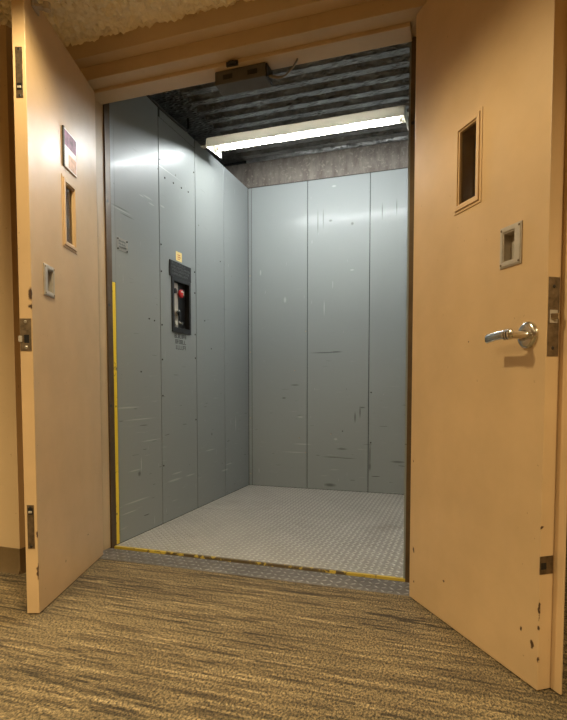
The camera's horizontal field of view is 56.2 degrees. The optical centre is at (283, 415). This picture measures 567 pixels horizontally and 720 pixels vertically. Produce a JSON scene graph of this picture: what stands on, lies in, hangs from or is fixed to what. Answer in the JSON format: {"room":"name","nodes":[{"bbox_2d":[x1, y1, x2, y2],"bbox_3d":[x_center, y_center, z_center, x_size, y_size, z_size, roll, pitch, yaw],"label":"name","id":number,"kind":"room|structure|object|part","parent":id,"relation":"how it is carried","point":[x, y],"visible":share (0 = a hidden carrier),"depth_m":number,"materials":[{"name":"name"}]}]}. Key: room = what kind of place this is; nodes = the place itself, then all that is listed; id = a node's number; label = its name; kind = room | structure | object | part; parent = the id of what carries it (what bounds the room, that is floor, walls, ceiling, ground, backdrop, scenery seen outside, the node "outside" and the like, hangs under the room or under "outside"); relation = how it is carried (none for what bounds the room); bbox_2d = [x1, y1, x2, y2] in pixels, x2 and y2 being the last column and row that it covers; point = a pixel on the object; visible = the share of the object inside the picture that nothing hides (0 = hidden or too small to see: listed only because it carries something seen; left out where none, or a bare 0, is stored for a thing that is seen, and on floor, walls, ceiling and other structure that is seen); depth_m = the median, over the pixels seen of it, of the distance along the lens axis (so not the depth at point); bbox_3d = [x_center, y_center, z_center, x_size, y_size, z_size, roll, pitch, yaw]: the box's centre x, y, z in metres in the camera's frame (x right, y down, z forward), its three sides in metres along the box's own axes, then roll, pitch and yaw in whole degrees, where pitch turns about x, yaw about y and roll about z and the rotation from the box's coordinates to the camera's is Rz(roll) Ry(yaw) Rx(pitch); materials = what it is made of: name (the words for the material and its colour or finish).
{"room":"elevator lobby","nodes":[
{"label":"elevator lobby","id":0,"kind":"room"},
{"bbox_2d":[0,25,25,548],"bbox_3d":[-2.625,-0.522,2.970,3.110,2.410,0.270,1,3,19],"label":"wall","id":1,"kind":"structure","parent":0,"point":[12,507],"depth_m":2.36,"materials":[{"name":"beige paint"}]},
{"bbox_2d":[0,546,25,574],"bbox_3d":[-2.619,0.626,3.018,3.128,0.112,0.286,1,3,19],"label":"baseboard","id":2,"kind":"structure","parent":1,"relation":"attached to","point":[12,560],"depth_m":2.41,"materials":[{"name":"brown plastic"}]},
{"bbox_2d":[66,0,373,68],"bbox_3d":[-0.058,-1.661,2.149,2.240,0.110,0.066,1,3,19],"label":"door frame","id":3,"kind":"structure","parent":1,"relation":"attached to","point":[240,16],"depth_m":2.23,"materials":[{"name":"beige paint"}]},
{"bbox_2d":[0,0,254,46],"bbox_3d":[-1.217,-1.600,0.063,7.800,0.111,6.900,1,3,19],"label":"ceiling","id":4,"kind":"structure","parent":0,"point":[75,22],"depth_m":2.22,"materials":[{"name":"paint"}]},
{"bbox_2d":[109,96,248,543],"bbox_3d":[-0.740,-0.758,3.736,0.343,2.800,2.050,1,3,19],"label":"wall","id":5,"kind":"structure","parent":0,"point":[182,416],"depth_m":3.33,"materials":[{"name":"grey metal"}]},
{"bbox_2d":[103,103,116,548],"bbox_3d":[-0.927,-0.596,2.753,0.063,2.620,0.042,1,3,19],"label":"trim","id":6,"kind":"structure","parent":5,"relation":"attached to","point":[106,122],"depth_m":2.75,"materials":[{"name":"brown metal"}]},
{"bbox_2d":[117,237,127,252],"bbox_3d":[-0.861,-0.910,2.835,0.005,0.066,0.096,1,3,19],"label":"data plate","id":7,"kind":"object","parent":5,"relation":"attached to","point":[122,245],"visible":1,"depth_m":2.83,"materials":[{"name":"grey metal"}]},
{"bbox_3d":[-0.817,-0.572,3.000,0.005,2.500,0.427,1,3,19],"label":"wall panel","id":8,"kind":"part","parent":5,"relation":"part of","materials":[{"name":"grey metal"}]},
{"bbox_2d":[147,95,189,131],"bbox_3d":[-0.724,-1.889,3.229,0.043,0.133,0.637,1,3,19],"label":"power cable","id":9,"kind":"object","parent":5,"relation":"attached to","point":[148,96],"visible":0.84,"depth_m":3.27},
{"bbox_3d":[-0.675,-0.595,3.420,0.005,2.500,0.448,1,3,19],"label":"wall panel","id":10,"kind":"part","parent":5,"relation":"part of","materials":[{"name":"grey metal"}]},
{"bbox_2d":[176,251,181,262],"bbox_3d":[-0.672,-1.015,3.396,0.002,0.058,0.073,1,3,19],"label":"sticker","id":11,"kind":"object","parent":5,"relation":"attached to","point":[178,254],"visible":1,"depth_m":3.40,"materials":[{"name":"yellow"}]},
{"bbox_2d":[169,259,190,334],"bbox_3d":[-0.677,-0.753,3.424,0.038,0.442,0.268,1,3,19],"label":"station","id":12,"kind":"object","parent":5,"relation":"attached to","point":[180,274],"visible":1,"depth_m":3.44,"materials":[{"name":"black metal"}]},
{"bbox_2d":[174,283,183,326],"bbox_3d":[-0.679,-0.708,3.418,0.034,0.283,0.087,1,3,19],"label":"switch","id":13,"kind":"object","parent":12,"relation":"attached to","point":[178,293],"depth_m":3.42,"materials":[{"name":"silver plastic"}]},
{"bbox_3d":[-0.664,-0.925,3.410,0.008,0.097,0.268,1,3,19],"label":"sign plate","id":14,"kind":"part","parent":12,"relation":"part of","materials":[{"name":"black plastic"}]},
{"bbox_2d":[178,290,183,297],"bbox_3d":[-0.665,-0.788,3.439,0.015,0.052,0.052,1,3,19],"label":"switch","id":15,"kind":"object","parent":12,"relation":"attached to","point":[180,292],"depth_m":3.43,"materials":[{"name":"plastic"}]},
{"bbox_2d":[175,334,185,349],"bbox_3d":[-0.669,-0.475,3.434,0.001,0.098,0.146,1,3,19],"label":"stencilled lettering","id":16,"kind":"object","parent":5,"relation":"attached to","point":[176,340],"visible":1,"depth_m":3.43},
{"bbox_3d":[-0.530,-0.617,3.848,0.005,2.500,0.446,1,3,19],"label":"wall panel","id":17,"kind":"part","parent":5,"relation":"part of","materials":[{"name":"grey metal"}]},
{"bbox_3d":[-0.381,-0.641,4.288,0.005,2.500,0.472,1,3,19],"label":"wall panel","id":18,"kind":"part","parent":5,"relation":"part of","materials":[{"name":"grey metal"}]},
{"bbox_2d":[149,42,409,163],"bbox_3d":[0.033,-2.102,3.428,1.960,0.084,2.002,1,3,19],"label":"ceiling","id":19,"kind":"structure","parent":0,"point":[374,79],"depth_m":3.54,"materials":[{"name":"metal"}]},
{"bbox_2d":[201,105,408,158],"bbox_3d":[0.138,-1.800,3.390,1.513,0.085,0.248,1,3,19],"label":"fluorescent light","id":20,"kind":"object","parent":19,"relation":"attached to","point":[397,114],"visible":0.98,"depth_m":3.32,"materials":[{"name":"white plastic"}]},
{"bbox_3d":[-0.474,-1.811,3.597,0.004,0.085,0.248,1,3,19],"label":"plate","id":21,"kind":"part","parent":20,"relation":"part of","materials":[{"name":"white metal"}]},
{"bbox_3d":[0.734,-1.790,3.189,0.004,0.085,0.248,1,3,19],"label":"plate","id":22,"kind":"part","parent":20,"relation":"part of","materials":[{"name":"white metal"}]},
{"bbox_2d":[0,485,566,719],"bbox_3d":[-1.025,0.850,0.762,7.600,0.102,7.900,1,3,19],"label":"floor","id":23,"kind":"structure","parent":0,"point":[125,640],"depth_m":1.79,"materials":[{"name":"brown carpet"}]},
{"bbox_2d":[100,548,408,595],"bbox_3d":[-0.215,0.719,2.466,1.640,0.022,0.155,1,3,19],"label":"threshold","id":24,"kind":"object","parent":23,"relation":"on","point":[259,571],"visible":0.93,"depth_m":2.42,"materials":[{"name":"metal"}]},
{"bbox_3d":[0.269,0.643,3.909,1.516,0.022,0.920,1,3,19],"label":"tread plate","id":25,"kind":"part","parent":23,"relation":"part of","materials":[{"name":"metal"}]},
{"bbox_2d":[222,140,407,493],"bbox_3d":[0.339,-0.782,4.371,1.980,2.780,0.154,1,3,19],"label":"wall","id":26,"kind":"structure","parent":0,"point":[327,231],"depth_m":4.29,"materials":[{"name":"metal"}]},
{"bbox_3d":[-0.286,-0.653,4.515,0.026,2.500,0.005,1,3,19],"label":"wall panel","id":27,"kind":"part","parent":26,"relation":"part of","materials":[{"name":"grey metal"}]},
{"bbox_3d":[-0.040,-0.648,4.432,0.486,2.500,0.005,1,3,19],"label":"wall panel","id":28,"kind":"part","parent":26,"relation":"part of","materials":[{"name":"grey metal"}]},
{"bbox_3d":[0.432,-0.640,4.273,0.502,2.500,0.005,1,3,19],"label":"wall panel","id":29,"kind":"part","parent":26,"relation":"part of","materials":[{"name":"grey metal"}]},
{"bbox_3d":[0.904,-0.632,4.114,0.484,2.500,0.005,1,3,19],"label":"wall panel","id":30,"kind":"part","parent":26,"relation":"part of","materials":[{"name":"grey metal"}]},
{"bbox_2d":[403,42,411,578],"bbox_3d":[0.025,-0.745,3.475,1.960,2.800,2.054,1,3,19],"label":"wall","id":31,"kind":"structure","parent":0,"point":[410,42],"depth_m":2.27,"materials":[{"name":"grey metal"}]},
{"bbox_2d":[405,37,415,581],"bbox_3d":[0.565,-0.569,2.233,0.076,2.620,0.035,1,3,19],"label":"trim","id":32,"kind":"structure","parent":31,"relation":"attached to","point":[413,52],"depth_m":2.23,"materials":[{"name":"brown metal"}]},
{"bbox_3d":[0.944,-0.494,2.419,0.475,2.410,0.970,1,3,19],"label":"wall","id":33,"kind":"structure","parent":0,"visible":0},
{"bbox_2d":[11,0,102,612],"bbox_3d":[-0.902,-0.407,2.253,0.110,2.246,0.701,0,3,0],"label":"elevator door","id":34,"kind":"structure","parent":33,"relation":"in","point":[58,338],"depth_m":2.11,"materials":[{"name":"beige paint"}]},
{"bbox_3d":[-0.930,-0.291,1.913,0.040,0.116,0.002,0,3,0],"label":"strike plate","id":35,"kind":"part","parent":34,"relation":"part of","materials":[{"name":"silver metal"}]},
{"bbox_3d":[-0.903,-0.518,2.044,0.006,0.118,0.090,0,3,0],"label":"flush pull","id":36,"kind":"part","parent":34,"relation":"part of","materials":[{"name":"metal"}]},
{"bbox_2d":[48,270,52,292],"bbox_3d":[-0.916,-0.518,2.051,0.027,0.084,0.047,0,3,0],"label":"cup","id":37,"kind":"object","parent":34,"relation":"on","point":[50,272],"depth_m":2.07,"materials":[{"name":"silver metal"}]},
{"bbox_2d":[62,125,76,177],"bbox_3d":[-0.902,-1.107,2.236,0.008,0.159,0.137,0,3,0],"label":"notice","id":38,"kind":"object","parent":34,"relation":"attached to","point":[69,155],"visible":1,"depth_m":2.23,"materials":[{"name":"white paper"}]},
{"bbox_2d":[64,129,75,155],"bbox_3d":[-0.899,-1.148,2.235,0.001,0.061,0.122,0,3,0],"label":"picture","id":39,"kind":"object","parent":38,"relation":"attached to","point":[70,142],"depth_m":2.24},
{"bbox_2d":[69,155,76,175],"bbox_3d":[-0.899,-1.065,2.260,0.001,0.055,0.082,0,3,0],"label":"picture","id":40,"kind":"object","parent":38,"relation":"attached to","point":[72,164],"depth_m":2.26},
{"bbox_2d":[226,60,237,67],"bbox_3d":[-0.228,-1.537,2.317,0.055,0.019,0.020,1,3,19],"label":"clip","id":41,"kind":"object","parent":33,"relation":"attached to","point":[231,63],"visible":1,"depth_m":2.31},
{"bbox_2d":[80,0,427,549],"bbox_3d":[-0.242,-0.588,2.402,1.765,2.600,0.186,1,3,19],"label":"door frame","id":42,"kind":"structure","parent":33,"relation":"attached to","point":[375,24],"depth_m":2.31,"materials":[{"name":"beige paint"}]},
{"bbox_2d":[215,58,297,95],"bbox_3d":[-0.116,-1.516,2.365,0.384,0.078,0.084,1,3,19],"label":"switch box","id":43,"kind":"object","parent":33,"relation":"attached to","point":[260,75],"visible":1,"depth_m":2.36,"materials":[{"name":"black plastic"}]},
{"bbox_2d":[409,0,566,694],"bbox_3d":[0.595,-0.379,1.720,0.125,2.246,0.730,-1,3,-16],"label":"elevator door","id":44,"kind":"structure","parent":33,"relation":"in","point":[488,499],"depth_m":1.61,"materials":[{"name":"beige paint"}]},
{"bbox_2d":[503,229,514,262],"bbox_3d":[0.666,-0.492,1.545,0.027,0.084,0.047,-1,3,-16],"label":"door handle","id":45,"kind":"object","parent":44,"relation":"on","point":[508,234],"depth_m":1.56,"materials":[{"name":"silver metal"}]},
{"bbox_3d":[0.655,-0.491,1.535,0.006,0.118,0.090,-1,3,-16],"label":"flush pull","id":46,"kind":"part","parent":44,"relation":"part of","materials":[{"name":"metal"}]},
{"bbox_3d":[0.719,-0.264,1.417,0.036,0.210,0.002,-1,3,-16],"label":"latch plate","id":47,"kind":"part","parent":44,"relation":"part of","materials":[{"name":"silver metal"}]}
]}

